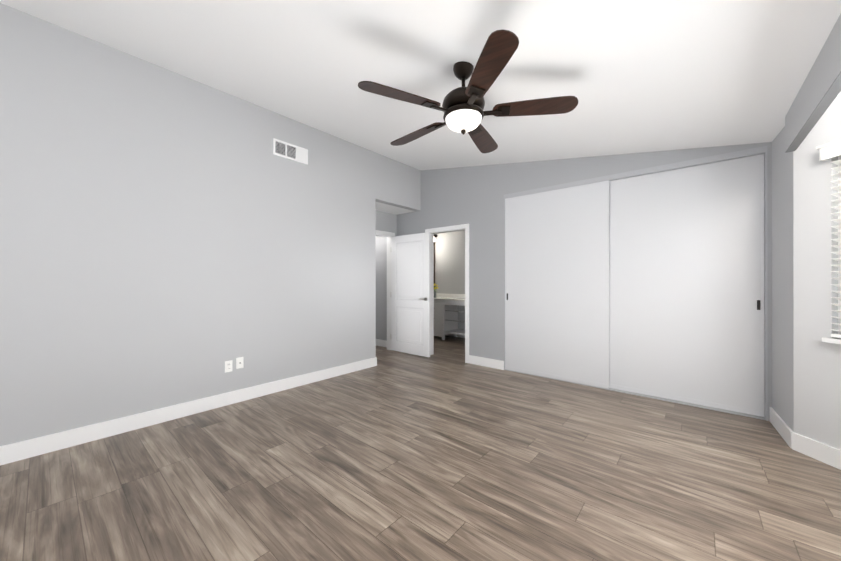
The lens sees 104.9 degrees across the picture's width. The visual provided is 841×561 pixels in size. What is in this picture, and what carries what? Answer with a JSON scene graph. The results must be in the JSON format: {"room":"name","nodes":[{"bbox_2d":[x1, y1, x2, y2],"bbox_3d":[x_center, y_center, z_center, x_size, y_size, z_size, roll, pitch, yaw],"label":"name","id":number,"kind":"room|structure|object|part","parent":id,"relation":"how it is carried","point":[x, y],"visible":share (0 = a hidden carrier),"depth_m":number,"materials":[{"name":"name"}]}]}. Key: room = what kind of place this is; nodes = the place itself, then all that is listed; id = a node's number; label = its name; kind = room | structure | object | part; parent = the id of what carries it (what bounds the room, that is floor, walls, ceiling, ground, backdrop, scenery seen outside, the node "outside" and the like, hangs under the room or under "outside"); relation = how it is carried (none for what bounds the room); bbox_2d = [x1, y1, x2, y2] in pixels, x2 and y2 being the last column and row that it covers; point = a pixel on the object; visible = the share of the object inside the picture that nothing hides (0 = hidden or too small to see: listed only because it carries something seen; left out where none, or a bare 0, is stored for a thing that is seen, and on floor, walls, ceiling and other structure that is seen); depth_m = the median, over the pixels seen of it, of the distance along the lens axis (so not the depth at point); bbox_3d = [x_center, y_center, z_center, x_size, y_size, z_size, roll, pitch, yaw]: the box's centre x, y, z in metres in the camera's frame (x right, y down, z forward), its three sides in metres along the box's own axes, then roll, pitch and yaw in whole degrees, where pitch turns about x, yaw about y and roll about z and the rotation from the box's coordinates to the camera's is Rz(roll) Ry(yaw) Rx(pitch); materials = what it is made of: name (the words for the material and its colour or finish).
{"room":"empty bedroom","nodes":[
{"label":"empty bedroom","id":0,"kind":"room"},
{"bbox_2d":[0,3,420,445],"bbox_3d":[-2.362,-0.475,3.204,0.580,3.450,6.600,0,0,41],"label":"wall","id":1,"kind":"structure","parent":0,"point":[168,238],"depth_m":2.82,"materials":[{"name":"grey paint"}]},
{"bbox_2d":[0,357,375,464],"bbox_3d":[-2.468,1.187,2.622,0.014,0.125,5.580,0,0,41],"label":"baseboard","id":2,"kind":"structure","parent":1,"relation":"attached to","point":[18,451],"depth_m":2.80,"materials":[{"name":"white wood"}]},
{"bbox_2d":[225,360,231,372],"bbox_3d":[-1.931,0.865,3.255,0.008,0.114,0.070,0,0,41],"label":"electrical outlet","id":3,"kind":"object","parent":1,"relation":"attached to","point":[228,366],"visible":1,"depth_m":3.25,"materials":[{"name":"white plastic"}]},
{"bbox_2d":[236,357,243,368],"bbox_3d":[-1.861,0.850,3.333,0.012,0.114,0.070,0,0,41],"label":"electrical outlet","id":4,"kind":"object","parent":1,"relation":"attached to","point":[239,362],"visible":1,"depth_m":3.33,"materials":[{"name":"white plastic"}]},
{"bbox_2d":[273,138,307,164],"bbox_3d":[-1.502,-1.495,3.758,0.008,0.180,0.420,0,0,41],"label":"air vent","id":5,"kind":"object","parent":1,"relation":"in","point":[289,151],"visible":1,"depth_m":3.75,"materials":[{"name":"white metal"}]},
{"bbox_2d":[376,210,396,235],"bbox_3d":[-0.798,0.026,5.570,0.120,2.450,0.970,0,0,41],"label":"wall","id":6,"kind":"structure","parent":0,"point":[383,221],"depth_m":5.71,"materials":[{"name":"grey paint"}]},
{"bbox_2d":[376,230,391,349],"bbox_3d":[-0.831,0.196,5.519,0.136,2.112,0.850,0,0,41],"label":"door frame","id":7,"kind":"structure","parent":6,"relation":"attached to","point":[388,293],"depth_m":5.83,"materials":[{"name":"white wood"}]},
{"bbox_2d":[391,232,429,356],"bbox_3d":[-0.181,0.231,5.494,0.860,2.018,0.038,0,0,41],"label":"entry door","id":8,"kind":"structure","parent":6,"relation":"in","point":[410,287],"depth_m":5.46,"materials":[{"name":"white wood"}]},
{"bbox_2d":[376,202,414,214],"bbox_3d":[-1.071,-1.258,5.706,1.630,0.120,1.120,0,0,41],"label":"ceiling","id":9,"kind":"structure","parent":0,"point":[387,208],"depth_m":5.46,"materials":[{"name":"white paint"}]},
{"bbox_2d":[0,335,840,560],"bbox_3d":[-0.377,1.299,2.885,8.050,0.100,8.700,0,0,41],"label":"floor","id":10,"kind":"structure","parent":0,"point":[444,452],"depth_m":2.01,"materials":[{"name":"laminate"}]},
{"bbox_2d":[434,301,464,339],"bbox_3d":[0.190,0.836,7.363,2.390,0.834,0.556,0,0,41],"label":"bathroom vanity","id":11,"kind":"object","parent":10,"relation":"on","point":[446,311],"depth_m":6.86,"materials":[{"name":"white wood"}]},
{"bbox_2d":[434,297,464,300],"bbox_3d":[0.194,0.401,7.363,2.415,0.036,0.550,0,0,41],"label":"countertop","id":12,"kind":"structure","parent":11,"relation":"on","point":[437,298],"depth_m":6.87,"materials":[{"name":"white stone"}]},
{"bbox_2d":[434,284,437,297],"bbox_3d":[0.317,0.225,7.189,0.173,0.314,0.145,0,0,41],"label":"vase","id":13,"kind":"object","parent":12,"relation":"on","point":[435,295],"visible":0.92,"depth_m":7.16,"materials":[{"name":"clear glass"}]},
{"bbox_2d":[0,0,840,170],"bbox_3d":[-0.503,-1.620,1.693,4.210,0.823,6.720,0,0,41],"label":"ceiling","id":14,"kind":"structure","parent":0,"point":[637,76],"depth_m":2.23,"materials":[{"name":"white paint"}]},
{"bbox_2d":[358,30,577,152],"bbox_3d":[0.277,-1.284,2.330,1.417,0.508,1.450,0,0,41],"label":"ceiling fan","id":15,"kind":"object","parent":14,"relation":"hanging from","point":[462,108],"visible":0.98,"depth_m":2.17,"materials":[{"name":"brown wood"}]},
{"bbox_3d":[-0.128,-1.183,2.071,0.303,0.039,0.531,0,0,41],"label":"blade","id":16,"kind":"part","parent":15,"relation":"part of","materials":[{"name":"brown wood"}]},
{"bbox_3d":[-0.030,-1.182,2.632,0.558,0.039,0.170,0,0,41],"label":"blade","id":17,"kind":"part","parent":15,"relation":"part of","materials":[{"name":"brown wood"}]},
{"bbox_3d":[0.304,-1.271,2.286,0.300,0.160,0.300,0,0,41],"label":"motor","id":18,"kind":"part","parent":15,"relation":"part of","materials":[{"name":"brown metal"}]},
{"bbox_3d":[0.517,-1.182,2.716,0.238,0.039,0.549,0,0,41],"label":"blade","id":19,"kind":"part","parent":15,"relation":"part of","materials":[{"name":"brown wood"}]},
{"bbox_3d":[0.378,-1.183,1.810,0.465,0.039,0.418,0,0,41],"label":"blade","id":20,"kind":"part","parent":15,"relation":"part of","materials":[{"name":"brown wood"}]},
{"bbox_3d":[0.779,-1.182,2.212,0.500,0.039,0.364,0,0,41],"label":"blade","id":21,"kind":"part","parent":15,"relation":"part of","materials":[{"name":"brown wood"}]},
{"bbox_2d":[434,231,464,328],"bbox_3d":[0.795,0.028,7.293,3.700,2.450,0.120,0,0,41],"label":"wall","id":22,"kind":"structure","parent":0,"point":[449,262],"depth_m":7.30,"materials":[{"name":"grey paint"}]},
{"bbox_2d":[434,242,434,286],"bbox_3d":[-0.027,-0.356,7.897,0.965,1.120,0.029,0,0,41],"label":"bathroom mirror","id":23,"kind":"object","parent":22,"relation":"attached to","point":[434,263],"visible":0.02,"depth_m":7.58,"materials":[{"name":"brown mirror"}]},
{"bbox_2d":[436,293,464,296],"bbox_3d":[0.367,0.341,7.564,2.415,0.084,0.020,0,0,41],"label":"backsplash","id":24,"kind":"structure","parent":22,"relation":"attached to","point":[438,294],"depth_m":7.30,"materials":[{"name":"beige stone"}]},
{"bbox_2d":[447,334,464,337],"bbox_3d":[0.751,1.190,7.241,3.500,0.125,0.014,0,0,41],"label":"baseboard","id":25,"kind":"structure","parent":22,"relation":"attached to","point":[460,335],"depth_m":7.16,"materials":[{"name":"white wood"}]},
{"bbox_2d":[376,142,771,420],"bbox_3d":[0.729,-0.474,4.978,6.610,3.450,0.125,0,0,41],"label":"wall","id":26,"kind":"structure","parent":0,"point":[485,202],"depth_m":4.67,"materials":[{"name":"grey paint"}]},
{"bbox_2d":[376,339,386,346],"bbox_3d":[-0.894,1.190,6.280,0.950,0.125,0.014,0,0,41],"label":"baseboard","id":27,"kind":"structure","parent":26,"relation":"attached to","point":[382,343],"depth_m":6.14,"materials":[{"name":"white wood"}]},
{"bbox_2d":[428,224,468,362],"bbox_3d":[0.471,0.195,5.190,0.792,2.112,0.136,0,0,41],"label":"door frame","id":28,"kind":"structure","parent":26,"relation":"attached to","point":[466,293],"depth_m":5.09,"materials":[{"name":"white wood"}]},
{"bbox_2d":[469,355,503,369],"bbox_3d":[0.951,1.188,4.702,0.565,0.125,0.014,0,0,41],"label":"baseboard","id":29,"kind":"structure","parent":26,"relation":"attached to","point":[488,362],"depth_m":4.69,"materials":[{"name":"white wood"}]},
{"bbox_2d":[504,199,504,369],"bbox_3d":[1.209,0.026,4.567,0.012,2.450,0.123,0,0,41],"label":"trim","id":30,"kind":"structure","parent":26,"relation":"attached to","point":[504,284],"depth_m":4.52,"materials":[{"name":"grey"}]},
{"bbox_2d":[505,180,609,388],"bbox_3d":[1.679,0.044,4.121,1.278,2.388,0.034,0,0,41],"label":"closet door","id":31,"kind":"structure","parent":26,"relation":"in","point":[557,290],"depth_m":4.05,"materials":[{"name":"white wood"}]},
{"bbox_2d":[505,369,765,419],"bbox_3d":[2.163,1.246,3.742,2.525,0.008,0.095,0,0,41],"label":"trim","id":32,"kind":"structure","parent":26,"relation":"attached to","point":[700,406],"depth_m":3.35,"materials":[{"name":"grey metal"}]},
{"bbox_2d":[504,146,766,198],"bbox_3d":[2.160,-1.173,3.741,2.525,0.055,0.104,0,0,41],"label":"trim","id":33,"kind":"structure","parent":26,"relation":"attached to","point":[707,160],"depth_m":3.40,"materials":[{"name":"grey"}]},
{"bbox_2d":[609,154,763,416],"bbox_3d":[2.642,0.044,3.358,1.278,2.388,0.034,0,0,41],"label":"closet door","id":34,"kind":"structure","parent":26,"relation":"in","point":[686,252],"depth_m":3.26,"materials":[{"name":"white wood"}]},
{"bbox_2d":[757,300,759,309],"bbox_3d":[3.089,0.224,2.952,0.022,0.090,0.005,0,0,41],"label":"door pull","id":35,"kind":"object","parent":34,"relation":"attached to","point":[758,304],"visible":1,"depth_m":2.95,"materials":[{"name":"black plastic"}]},
{"bbox_2d":[772,126,793,431],"bbox_3d":[2.983,-0.476,2.591,0.120,3.450,0.590,0,0,37],"label":"wall","id":36,"kind":"structure","parent":0,"point":[782,295],"depth_m":2.61,"materials":[{"name":"grey paint"}]},
{"bbox_2d":[764,152,767,420],"bbox_3d":[3.125,0.024,2.928,0.012,2.450,0.123,0,0,41],"label":"trim","id":37,"kind":"structure","parent":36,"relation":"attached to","point":[765,303],"depth_m":2.89,"materials":[{"name":"grey"}]},
{"bbox_2d":[770,407,792,448],"bbox_3d":[2.933,1.187,2.633,0.014,0.125,0.582,0,0,37],"label":"baseboard","id":38,"kind":"structure","parent":36,"relation":"attached to","point":[781,426],"depth_m":2.59,"materials":[{"name":"white wood"}]},
{"bbox_2d":[785,14,840,151],"bbox_3d":[0.790,-1.583,0.125,0.035,1.240,6.020,0,0,41],"label":"wall","id":39,"kind":"structure","parent":0,"point":[823,73],"depth_m":1.79,"materials":[{"name":"grey paint"}]},
{"bbox_2d":[785,72,840,152],"bbox_3d":[0.796,-0.961,0.120,0.050,0.004,6.020,0,0,41],"label":"soffit","id":40,"kind":"structure","parent":0,"point":[828,98],"depth_m":1.84,"materials":[{"name":"grey paint"}]},
{"bbox_2d":[793,91,840,449],"bbox_3d":[2.875,-0.477,1.748,0.120,3.450,1.310,0,0,-4],"label":"wall","id":41,"kind":"structure","parent":0,"point":[813,261],"depth_m":2.27,"materials":[{"name":"grey paint"}]},
{"bbox_2d":[792,432,840,469],"bbox_3d":[2.816,1.186,1.647,0.014,0.125,1.500,0,0,-4],"label":"baseboard","id":42,"kind":"structure","parent":41,"relation":"attached to","point":[821,452],"depth_m":2.25,"materials":[{"name":"white wood"}]},
{"bbox_2d":[822,155,840,343],"bbox_3d":[2.868,-0.227,1.642,0.150,1.290,1.160,0,0,-4],"label":"bay window","id":43,"kind":"structure","parent":41,"relation":"in","point":[831,340],"depth_m":2.18,"materials":[{"name":"white"}]},
{"bbox_2d":[816,139,840,337],"bbox_3d":[2.807,-0.269,1.638,0.097,1.295,1.170,0,0,-4],"label":"window blinds","id":44,"kind":"object","parent":43,"relation":"attached to","point":[827,151],"visible":0.94,"depth_m":2.16,"materials":[{"name":"white plastic"}]},
{"bbox_3d":[2.908,-0.242,1.645,0.827,1.260,0.827,0,0,41],"label":"frame","id":45,"kind":"part","parent":43,"relation":"part of","materials":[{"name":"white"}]}
]}

